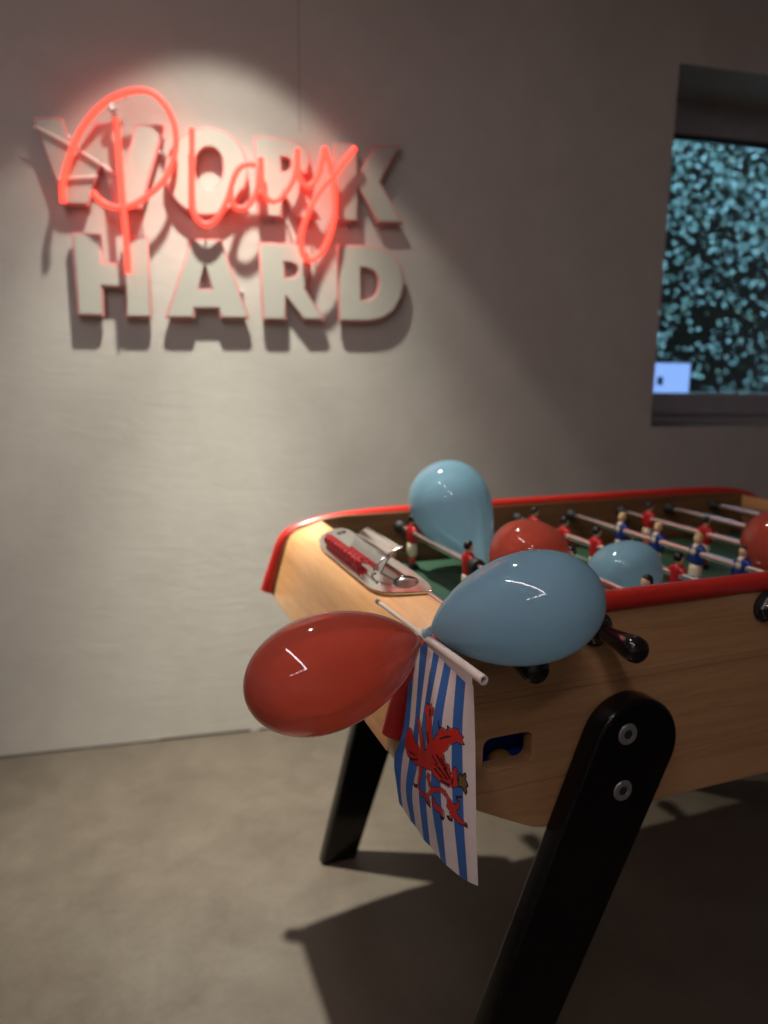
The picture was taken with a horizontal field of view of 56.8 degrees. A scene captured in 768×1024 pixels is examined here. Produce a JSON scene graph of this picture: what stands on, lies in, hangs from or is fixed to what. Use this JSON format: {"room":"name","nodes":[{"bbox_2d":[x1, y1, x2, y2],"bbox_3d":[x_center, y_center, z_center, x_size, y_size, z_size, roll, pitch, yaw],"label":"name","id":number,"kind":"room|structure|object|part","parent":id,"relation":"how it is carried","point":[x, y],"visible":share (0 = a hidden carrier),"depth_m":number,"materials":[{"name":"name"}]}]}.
{"room":"game room","nodes":[
{"label":"game room","id":0,"kind":"room"},
{"bbox_2d":[0,0,767,755],"bbox_3d":[0.359,-0.743,2.525,7.100,2.900,0.360,-2,11,-14],"label":"wall","id":1,"kind":"structure","parent":0,"point":[153,470],"depth_m":2.23,"materials":[{"name":"grey paint"}]},
{"bbox_2d":[32,117,164,209],"bbox_3d":[-0.785,-0.971,1.985,0.344,0.231,0.035,-2,11,-14],"label":"letter sign","id":2,"kind":"object","parent":1,"relation":"attached to","point":[138,168],"visible":0.93,"depth_m":1.97,"materials":[{"name":"white painted metal"}]},
{"bbox_2d":[72,232,151,317],"bbox_3d":[-0.779,-0.677,2.043,0.204,0.227,0.035,-2,11,-14],"label":"letter sign","id":3,"kind":"object","parent":1,"relation":"attached to","point":[92,275],"visible":0.92,"depth_m":2.03,"materials":[{"name":"white painted metal"}]},
{"bbox_2d":[0,728,266,757],"bbox_3d":[0.417,0.709,2.634,6.763,0.008,0.017,-2,11,-14],"label":"baseboard","id":4,"kind":"structure","parent":1,"relation":"attached to","point":[246,730],"depth_m":2.33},
{"bbox_2d":[34,87,356,272],"bbox_3d":[-0.515,-0.927,2.037,0.882,0.486,0.078,-2,11,-14],"label":"sign","id":5,"kind":"object","parent":1,"relation":"attached to","point":[123,206],"visible":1,"depth_m":1.99,"materials":[{"name":"red glass"}]},
{"bbox_2d":[165,127,247,217],"bbox_3d":[-0.512,-0.979,2.053,0.234,0.241,0.035,-2,11,-14],"label":"letter sign","id":6,"kind":"object","parent":1,"relation":"attached to","point":[208,202],"visible":0.86,"depth_m":2.04,"materials":[{"name":"white painted metal"}]},
{"bbox_2d":[165,239,249,319],"bbox_3d":[-0.526,-0.688,2.105,0.246,0.230,0.035,-2,11,-14],"label":"letter sign","id":7,"kind":"object","parent":1,"relation":"attached to","point":[225,296],"visible":1,"depth_m":2.09,"materials":[{"name":"white painted metal"}]},
{"bbox_2d":[254,136,320,224],"bbox_3d":[-0.287,-0.979,2.110,0.194,0.236,0.035,-2,11,-14],"label":"letter sign","id":8,"kind":"object","parent":1,"relation":"attached to","point":[271,149],"visible":0.93,"depth_m":2.09,"materials":[{"name":"white painted metal"}]},
{"bbox_2d":[258,242,324,320],"bbox_3d":[-0.281,-0.698,2.165,0.200,0.227,0.035,-2,11,-14],"label":"letter sign","id":9,"kind":"object","parent":1,"relation":"attached to","point":[275,288],"visible":0.88,"depth_m":2.14,"materials":[{"name":"white painted metal"}]},
{"bbox_2d":[333,142,402,229],"bbox_3d":[-0.048,-0.993,2.168,0.219,0.247,0.035,-2,11,-14],"label":"letter sign","id":10,"kind":"object","parent":1,"relation":"attached to","point":[349,181],"visible":0.91,"depth_m":2.15,"materials":[{"name":"white painted metal"}]},
{"bbox_2d":[336,245,403,321],"bbox_3d":[-0.043,-0.712,2.223,0.215,0.231,0.035,-2,11,-14],"label":"letter sign","id":11,"kind":"object","parent":1,"relation":"attached to","point":[351,259],"visible":1,"depth_m":2.20,"materials":[{"name":"white painted metal"}]},
{"bbox_2d":[651,99,767,421],"bbox_3d":[1.496,-0.973,2.890,1.224,1.200,0.090,-2,11,-14],"label":"window","id":12,"kind":"structure","parent":1,"relation":"in","point":[701,122],"depth_m":2.76,"materials":[{"name":"black metal"}]},
{"bbox_2d":[653,362,690,392],"bbox_3d":[1.169,-0.552,2.943,0.217,0.137,0.025,-2,11,-14],"label":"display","id":13,"kind":"object","parent":12,"relation":"attached to","point":[670,377],"visible":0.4,"depth_m":2.94,"materials":[{"name":"blue plastic"}]},
{"bbox_2d":[0,727,767,1023],"bbox_3d":[0.923,1.219,0.526,7.100,0.200,5.160,-2,11,-14],"label":"floor","id":14,"kind":"structure","parent":0,"point":[184,880],"depth_m":1.63,"materials":[{"name":"concrete"}]},
{"bbox_2d":[261,487,767,1023],"bbox_3d":[0.522,0.456,1.508,1.433,0.925,0.845,-3,11,-21],"label":"table","id":15,"kind":"object","parent":14,"relation":"on","point":[591,745],"visible":0.75,"depth_m":0.99,"materials":[{"name":"brown wood"}]},
{"bbox_2d":[243,610,423,737],"bbox_3d":[-0.042,0.167,0.751,0.216,0.123,0.127,-3,11,-21],"label":"balloon","id":16,"kind":"object","parent":15,"relation":"hanging from","point":[325,673],"visible":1,"depth_m":0.70,"materials":[{"name":"red rubber"}]},
{"bbox_3d":[-0.063,0.071,1.225,0.004,0.004,0.276,-3,11,-21],"label":"ring rod","id":17,"kind":"part","parent":15,"relation":"part of","materials":[{"name":"red plastic"}]},
{"bbox_3d":[-0.013,0.491,1.719,0.293,0.768,0.064,-1,11,-7],"label":"leg","id":18,"kind":"part","parent":15,"relation":"part of","materials":[{"name":"black paint"}]},
{"bbox_2d":[319,528,432,594],"bbox_3d":[-0.035,0.081,1.204,0.072,0.023,0.446,-3,11,-21],"label":"scoreboard","id":19,"kind":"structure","parent":15,"relation":"on","point":[383,582],"depth_m":1.11,"materials":[{"name":"silver metal"}]},
{"bbox_2d":[394,577,418,587],"bbox_3d":[0.033,0.106,1.058,0.033,0.010,0.054,-3,11,-21],"label":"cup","id":20,"kind":"object","parent":15,"relation":"on","point":[399,582],"depth_m":1.06,"materials":[{"name":"silver metal"}]},
{"bbox_2d":[375,599,487,885],"bbox_3d":[0.029,0.258,0.858,0.048,0.243,0.299,-3,11,-21],"label":"flag","id":21,"kind":"object","parent":15,"relation":"attached to","point":[434,759],"visible":0.99,"depth_m":0.78,"materials":[{"name":"white fabric"}]},
{"bbox_2d":[332,527,549,683],"bbox_3d":[0.035,0.128,1.164,0.034,0.114,0.795,-3,11,-21],"label":"rod","id":22,"kind":"object","parent":15,"relation":"attached to","point":[538,674],"visible":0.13,"depth_m":0.80,"materials":[{"name":"metal"}]},
{"bbox_3d":[0.020,0.103,1.199,0.014,0.014,0.710,-3,11,-21],"label":"rod","id":23,"kind":"part","parent":22,"relation":"part of","materials":[{"name":"metal"}]},
{"bbox_2d":[422,549,606,666],"bbox_3d":[0.151,0.107,0.790,0.179,0.133,0.143,-3,11,-21],"label":"balloon","id":24,"kind":"object","parent":22,"relation":"on","point":[534,607],"visible":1,"depth_m":0.75,"materials":[{"name":"blue rubber"}]},
{"bbox_2d":[408,460,493,563],"bbox_3d":[0.138,0.002,1.469,0.170,0.218,0.184,-3,11,-21],"label":"balloon","id":25,"kind":"object","parent":15,"relation":"on","point":[450,502],"visible":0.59,"depth_m":1.41,"materials":[{"name":"blue rubber"}]},
{"bbox_2d":[488,749,510,760],"bbox_3d":[0.162,0.348,0.991,0.035,0.035,0.035,-3,11,-21],"label":"football","id":26,"kind":"object","parent":15,"relation":"in","point":[497,753],"visible":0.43,"depth_m":0.98,"materials":[{"name":"yellow"}]},
{"bbox_2d":[483,732,523,761],"bbox_3d":[0.155,0.312,0.979,0.145,0.123,0.055,-3,11,-21],"label":"hole","id":27,"kind":"object","parent":15,"relation":"on","point":[514,743],"depth_m":1.01,"materials":[{"name":"blue plastic"}]},
{"bbox_3d":[0.408,0.046,1.746,1.433,0.180,0.029,-3,11,-21],"label":"red rail","id":28,"kind":"part","parent":15,"relation":"part of","materials":[{"name":"plastic"}]},
{"bbox_3d":[0.413,0.128,1.758,1.396,0.310,0.024,-3,11,-21],"label":"panel","id":29,"kind":"part","parent":15,"relation":"part of","materials":[{"name":"brown wood"}]},
{"bbox_2d":[400,515,648,663],"bbox_3d":[0.173,0.119,1.222,0.034,0.114,0.784,-3,11,-21],"label":"rod","id":30,"kind":"object","parent":15,"relation":"attached to","point":[633,648],"visible":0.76,"depth_m":1.24,"materials":[{"name":"metal"}]},
{"bbox_3d":[0.160,0.094,1.254,0.014,0.014,0.706,-3,11,-21],"label":"rod","id":31,"kind":"part","parent":30,"relation":"part of","materials":[{"name":"metal"}]},
{"bbox_2d":[489,519,570,561],"bbox_3d":[0.247,0.095,1.212,0.136,0.167,0.136,-3,11,-21],"label":"balloon","id":32,"kind":"object","parent":15,"relation":"on","point":[514,536],"visible":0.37,"depth_m":1.16,"materials":[{"name":"red rubber"}]},
{"bbox_2d":[493,533,652,589],"bbox_3d":[0.270,0.089,1.386,0.034,0.114,0.795,-3,11,-21],"label":"rod","id":33,"kind":"object","parent":15,"relation":"on","point":[647,579],"visible":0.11,"depth_m":1.13,"materials":[{"name":"metal"}]},
{"bbox_3d":[0.663,0.159,1.097,1.422,0.157,0.029,-3,11,-21],"label":"red rail","id":34,"kind":"part","parent":15,"relation":"part of","materials":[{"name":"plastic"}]},
{"bbox_3d":[0.660,0.251,1.119,1.396,0.310,0.024,-3,11,-21],"label":"panel","id":35,"kind":"part","parent":15,"relation":"part of","materials":[{"name":"brown wood"}]},
{"bbox_2d":[619,787,626,794],"bbox_3d":[0.323,0.376,0.957,0.014,0.012,0.001,-3,11,-21],"label":"bolt","id":36,"kind":"object","parent":15,"relation":"attached to","point":[623,790],"depth_m":0.96,"materials":[{"name":"silver metal"}]},
{"bbox_2d":[588,540,663,589],"bbox_3d":[0.406,0.116,1.203,0.126,0.140,0.124,-3,11,-21],"label":"balloon","id":37,"kind":"object","parent":15,"relation":"on","point":[625,562],"visible":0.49,"depth_m":1.15,"materials":[{"name":"blue rubber"}]},
{"bbox_2d":[624,730,632,738],"bbox_3d":[0.325,0.296,0.942,0.014,0.012,0.001,-3,11,-21],"label":"bolt","id":38,"kind":"object","parent":15,"relation":"attached to","point":[628,734],"depth_m":0.94,"materials":[{"name":"silver metal"}]},
{"bbox_2d":[520,507,767,608],"bbox_3d":[0.487,0.119,1.241,0.034,0.114,0.972,-3,11,-21],"label":"rod","id":39,"kind":"object","parent":15,"relation":"on","point":[675,572],"visible":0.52,"depth_m":1.40,"materials":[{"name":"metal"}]},
{"bbox_2d":[573,512,767,577],"bbox_3d":[0.551,0.072,1.491,0.034,0.114,0.795,-3,11,-21],"label":"rod","id":40,"kind":"object","parent":15,"relation":"on","point":[696,553],"visible":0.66,"depth_m":1.37,"materials":[{"name":"metal"}]},
{"bbox_2d":[624,502,739,568],"bbox_3d":[0.753,0.095,1.383,0.034,0.114,0.892,-3,11,-21],"label":"rod","id":41,"kind":"object","parent":15,"relation":"on","point":[648,518],"visible":0.7,"depth_m":1.57,"materials":[{"name":"metal"}]},
{"bbox_3d":[0.738,0.069,1.418,0.014,0.014,0.807,-3,11,-21],"label":"rod","id":42,"kind":"part","parent":41,"relation":"part of","materials":[{"name":"metal"}]},
{"bbox_2d":[740,510,767,569],"bbox_3d":[0.707,0.067,1.260,0.136,0.146,0.134,9,13,37],"label":"balloon","id":43,"kind":"object","parent":41,"relation":"on","point":[754,535],"visible":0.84,"depth_m":1.24,"materials":[{"name":"red rubber"}]},
{"bbox_2d":[672,507,746,528],"bbox_3d":[0.831,0.055,1.596,0.034,0.114,0.795,-3,11,-21],"label":"rod","id":44,"kind":"object","parent":15,"relation":"on","point":[699,515],"visible":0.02,"depth_m":1.70,"materials":[{"name":"metal"}]},
{"bbox_2d":[717,504,760,516],"bbox_3d":[0.971,0.047,1.648,0.034,0.114,0.795,-3,11,-21],"label":"rod","id":45,"kind":"object","parent":15,"relation":"on","point":[720,506],"visible":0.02,"depth_m":1.81,"materials":[{"name":"metal"}]},
{"label":"outside","id":46,"kind":"structure","parent":0,"visible":0},
{"bbox_2d":[656,140,767,392],"bbox_3d":[0.779,-1.244,4.928,8.700,3.000,0.400,-2,11,-14],"label":"bank","id":47,"kind":"object","parent":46,"point":[681,337],"depth_m":5.04,"materials":[{"name":"teal"}]},
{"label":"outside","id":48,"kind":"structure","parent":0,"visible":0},
{"bbox_3d":[0.885,0.149,4.698,8.700,0.750,3.200,-2,11,-14],"label":"ground","id":49,"kind":"structure","parent":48,"visible":0},
{"bbox_2d":[657,140,767,392],"bbox_3d":[2.151,-1.503,4.347,3.944,2.779,1.670,-2,11,-14],"label":"foliage","id":50,"kind":"object","parent":49,"relation":"on","point":[764,203],"visible":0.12,"depth_m":4.22,"materials":[{"name":"green plant"}]}
]}

